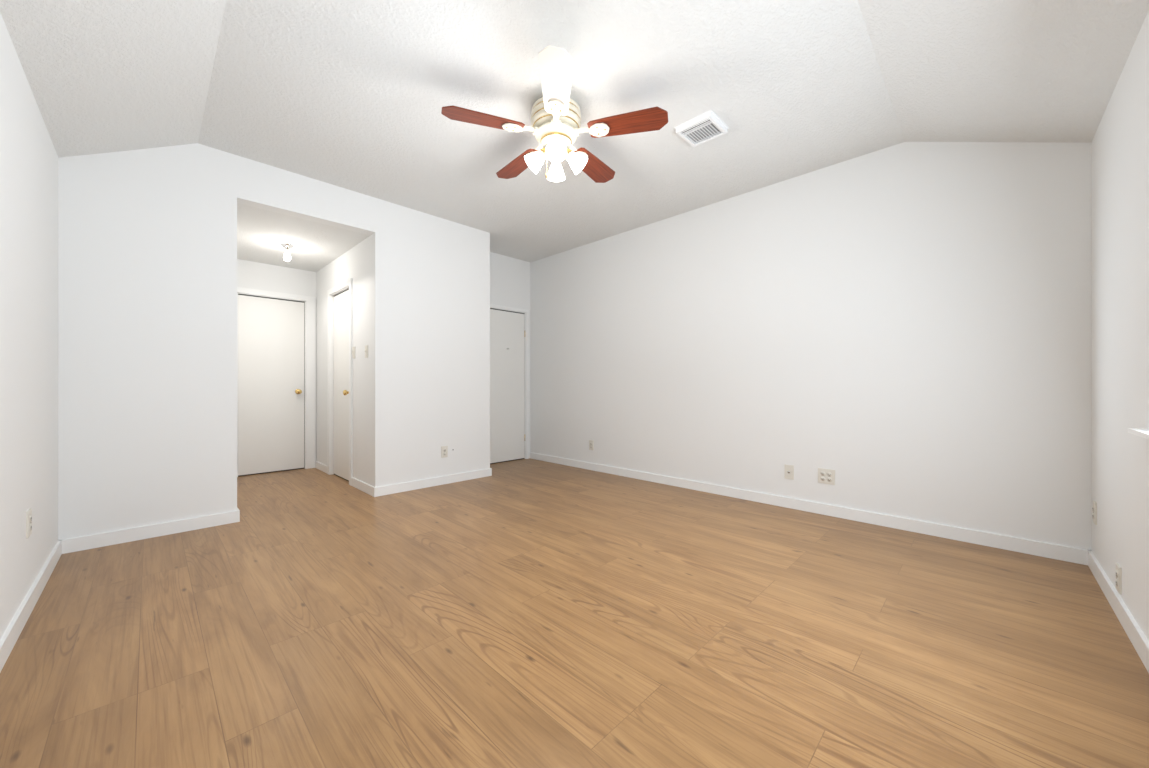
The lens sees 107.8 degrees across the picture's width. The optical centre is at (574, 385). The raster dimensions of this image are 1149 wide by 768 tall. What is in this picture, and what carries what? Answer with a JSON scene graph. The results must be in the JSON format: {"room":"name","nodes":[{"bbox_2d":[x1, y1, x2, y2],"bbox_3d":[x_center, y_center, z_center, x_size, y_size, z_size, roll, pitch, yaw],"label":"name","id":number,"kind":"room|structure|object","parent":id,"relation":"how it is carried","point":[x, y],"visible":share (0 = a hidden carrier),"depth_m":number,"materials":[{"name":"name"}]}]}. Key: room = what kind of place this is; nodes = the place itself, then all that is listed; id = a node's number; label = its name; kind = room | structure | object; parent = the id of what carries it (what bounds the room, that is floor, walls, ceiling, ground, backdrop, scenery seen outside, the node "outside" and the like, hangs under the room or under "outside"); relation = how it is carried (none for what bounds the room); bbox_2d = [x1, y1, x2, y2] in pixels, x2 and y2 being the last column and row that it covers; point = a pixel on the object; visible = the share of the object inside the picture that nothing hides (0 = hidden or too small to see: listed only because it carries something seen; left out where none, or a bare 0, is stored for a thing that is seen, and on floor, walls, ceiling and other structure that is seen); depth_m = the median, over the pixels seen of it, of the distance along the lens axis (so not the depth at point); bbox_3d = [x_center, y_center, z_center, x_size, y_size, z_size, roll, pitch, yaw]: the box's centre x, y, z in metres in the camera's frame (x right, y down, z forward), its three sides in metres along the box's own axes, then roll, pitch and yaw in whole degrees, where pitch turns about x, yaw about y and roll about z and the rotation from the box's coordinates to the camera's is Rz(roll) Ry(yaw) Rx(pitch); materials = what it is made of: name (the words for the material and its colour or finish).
{"room":"empty living room","nodes":[
{"label":"empty living room","id":0,"kind":"room"},
{"bbox_2d":[0,13,57,638],"bbox_3d":[-1.595,-0.477,0.942,4.686,3.008,0.120,0,0,45],"label":"wall","id":1,"kind":"structure","parent":0,"point":[28,155],"depth_m":1.85,"materials":[{"name":"white paint"}]},
{"bbox_2d":[26,508,31,537],"bbox_3d":[-2.480,0.627,1.905,0.072,0.118,0.011,0,0,45],"label":"outlet","id":2,"kind":"object","parent":1,"relation":"attached to","point":[29,511],"visible":1,"depth_m":1.89,"materials":[{"name":"white plastic"}]},
{"bbox_2d":[58,143,374,539],"bbox_3d":[-2.530,-0.477,3.246,0.120,3.008,1.851,0,0,45],"label":"wall","id":3,"kind":"structure","parent":0,"point":[147,238],"depth_m":2.84,"materials":[{"name":"white paint"}]},
{"bbox_2d":[237,259,305,295],"bbox_3d":[-3.582,-1.510,4.957,0.120,0.942,0.665,0,0,45],"label":"wall","id":4,"kind":"structure","parent":0,"point":[250,274],"depth_m":4.90,"materials":[{"name":"white paint"}]},
{"bbox_2d":[238,295,303,475],"bbox_3d":[-3.543,-0.002,4.919,0.109,2.033,0.641,0,0,45],"label":"door","id":5,"kind":"structure","parent":4,"relation":"in","point":[270,331],"depth_m":4.92,"materials":[{"name":"white wood"}]},
{"bbox_2d":[237,203,369,271],"bbox_3d":[-2.969,-1.463,4.275,1.950,0.100,1.240,0,0,45],"label":"ceiling","id":6,"kind":"structure","parent":0,"point":[260,232],"depth_m":4.06,"materials":[{"name":"white paint"}]},
{"bbox_2d":[280,243,293,260],"bbox_3d":[-2.891,-1.331,4.211,0.110,0.165,0.110,0,0,45],"label":"hall light","id":7,"kind":"object","parent":6,"relation":"attached to","point":[287,257],"visible":1,"depth_m":4.19,"materials":[{"name":"white glass"}]},
{"bbox_2d":[306,271,315,296],"bbox_3d":[-3.309,-0.477,5.234,0.120,3.008,0.111,0,0,45],"label":"wall","id":8,"kind":"structure","parent":0,"point":[310,276],"depth_m":5.20,"materials":[{"name":"white paint"}]},
{"bbox_2d":[316,235,370,484],"bbox_3d":[-2.576,-0.477,4.674,1.950,3.008,0.120,0,0,45],"label":"wall","id":9,"kind":"structure","parent":0,"point":[360,253],"depth_m":4.21,"materials":[{"name":"white paint"}]},
{"bbox_2d":[333,290,348,480],"bbox_3d":[-2.557,-0.002,4.578,0.656,2.033,0.109,0,0,45],"label":"door","id":10,"kind":"structure","parent":9,"relation":"in","point":[341,301],"depth_m":4.62,"materials":[{"name":"white wood"}]},
{"bbox_2d":[352,347,354,358],"bbox_3d":[-2.250,-0.333,4.256,0.072,0.118,0.019,0,0,45],"label":"switch","id":11,"kind":"object","parent":9,"relation":"attached to","point":[353,348],"visible":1,"depth_m":4.25,"materials":[{"name":"white plastic"}]},
{"bbox_2d":[365,345,367,357],"bbox_3d":[-1.997,-0.323,4.006,0.072,0.118,0.019,0,0,45],"label":"switch","id":12,"kind":"object","parent":9,"relation":"attached to","point":[366,346],"visible":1,"depth_m":4.00,"materials":[{"name":"white plastic"}]},
{"bbox_2d":[371,198,489,486],"bbox_3d":[-1.442,-0.477,4.351,0.120,3.008,1.252,0,0,45],"label":"wall","id":13,"kind":"structure","parent":0,"point":[430,274],"depth_m":4.23,"materials":[{"name":"white paint"}]},
{"bbox_2d":[441,446,447,457],"bbox_3d":[-1.351,0.692,4.350,0.011,0.118,0.072,0,0,45],"label":"outlet","id":14,"kind":"object","parent":13,"relation":"attached to","point":[444,449],"visible":1,"depth_m":4.35,"materials":[{"name":"white plastic"}]},
{"bbox_2d":[490,252,525,309],"bbox_3d":[-0.986,-1.497,5.616,0.120,0.968,0.755,0,0,45],"label":"wall","id":15,"kind":"structure","parent":0,"point":[507,274],"depth_m":5.62,"materials":[{"name":"white paint"}]},
{"bbox_2d":[237,278,528,485],"bbox_3d":[-2.152,-0.036,4.939,3.390,2.125,1.204,0,0,-15],"label":"trim","id":16,"kind":"structure","parent":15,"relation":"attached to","point":[309,302],"depth_m":5.04,"materials":[{"name":"white wood"}]},
{"bbox_2d":[490,309,524,462],"bbox_3d":[-0.949,0.011,5.586,0.075,2.008,0.741,0,0,45],"label":"door","id":17,"kind":"structure","parent":15,"relation":"in","point":[507,329],"depth_m":5.62,"materials":[{"name":"white wood"}]},
{"bbox_2d":[526,261,529,451],"bbox_3d":[-0.694,-0.477,5.913,0.120,3.008,0.079,0,0,45],"label":"wall","id":18,"kind":"structure","parent":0,"point":[527,263],"depth_m":5.89,"materials":[{"name":"white paint"}]},
{"bbox_2d":[198,0,904,261],"bbox_3d":[-0.296,-1.791,2.662,5.248,0.120,4.394,0,0,45],"label":"ceiling","id":19,"kind":"structure","parent":0,"point":[352,95],"depth_m":2.51,"materials":[{"name":"white paint"}]},
{"bbox_2d":[441,45,667,182],"bbox_3d":[-0.123,-1.491,2.624,1.279,0.480,1.294,0,0,45],"label":"ceiling fan","id":20,"kind":"object","parent":19,"relation":"attached to","point":[555,117],"visible":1,"depth_m":2.47,"materials":[{"name":"beige"}]},
{"bbox_2d":[674,110,728,146],"bbox_3d":[0.854,-1.713,2.812,0.261,0.035,0.261,0,0,45],"label":"ceiling vent","id":21,"kind":"object","parent":19,"relation":"in","point":[707,126],"visible":1,"depth_m":2.79,"materials":[{"name":"white metal"}]},
{"bbox_2d":[0,458,1148,767],"bbox_3d":[-0.790,1.057,3.149,6.636,0.060,4.394,0,0,45],"label":"floor","id":22,"kind":"structure","parent":0,"point":[531,613],"depth_m":1.64,"materials":[{"name":"brown wood"}]},
{"bbox_2d":[0,0,1148,157],"bbox_3d":[-0.096,-1.587,2.465,4.446,0.408,4.154,0,0,45],"label":"ceiling","id":23,"kind":"structure","parent":0,"point":[952,70],"depth_m":2.02,"materials":[{"name":"white paint"}]},
{"bbox_2d":[530,142,1090,550],"bbox_3d":[1.161,-0.477,4.227,5.128,3.008,0.120,0,0,45],"label":"wall","id":24,"kind":"structure","parent":0,"point":[910,322],"depth_m":3.16,"materials":[{"name":"white paint"}]},
{"bbox_2d":[0,452,1148,672],"bbox_3d":[-0.790,0.985,3.149,6.396,0.084,4.154,0,0,45],"label":"baseboard","id":25,"kind":"structure","parent":24,"relation":"attached to","point":[1138,639],"depth_m":2.81,"materials":[{"name":"white wood"}]},
{"bbox_2d":[589,440,593,449],"bbox_3d":[0.203,0.727,5.077,0.072,0.118,0.011,0,0,45],"label":"outlet","id":26,"kind":"object","parent":24,"relation":"attached to","point":[591,442],"visible":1,"depth_m":5.07,"materials":[{"name":"white plastic"}]},
{"bbox_2d":[784,464,793,479],"bbox_3d":[1.795,0.727,3.504,0.072,0.118,0.020,0,0,45],"label":"jack","id":27,"kind":"object","parent":24,"relation":"attached to","point":[788,469],"visible":1,"depth_m":3.50,"materials":[{"name":"white plastic"}]},
{"bbox_2d":[818,468,834,484],"bbox_3d":[1.994,0.722,3.314,0.119,0.118,0.011,0,0,45],"label":"outlet","id":28,"kind":"object","parent":24,"relation":"attached to","point":[826,476],"visible":1,"depth_m":3.31,"materials":[{"name":"white plastic"}]},
{"bbox_2d":[1091,10,1148,640],"bbox_3d":[1.574,-0.477,0.906,0.120,3.008,4.274,0,0,45],"label":"wall","id":29,"kind":"structure","parent":0,"point":[1120,142],"depth_m":1.81,"materials":[{"name":"white paint"}]},
{"bbox_2d":[1092,500,1096,524],"bbox_3d":[2.848,0.697,2.294,0.011,0.118,0.072,0,0,45],"label":"outlet","id":30,"kind":"object","parent":29,"relation":"attached to","point":[1094,515],"visible":1,"depth_m":2.28,"materials":[{"name":"white plastic"}]},
{"bbox_2d":[1116,563,1121,594],"bbox_3d":[2.441,0.867,1.880,0.011,0.118,0.072,0,0,45],"label":"outlet","id":31,"kind":"object","parent":29,"relation":"attached to","point":[1118,567],"visible":1,"depth_m":1.86,"materials":[{"name":"white plastic"}]},
{"bbox_2d":[1128,428,1148,438],"bbox_3d":[1.659,0.194,1.110,0.045,0.065,1.285,0,0,45],"label":"window sill","id":32,"kind":"structure","parent":29,"relation":"attached to","point":[1144,433],"depth_m":1.49,"materials":[{"name":"white"}]}
]}

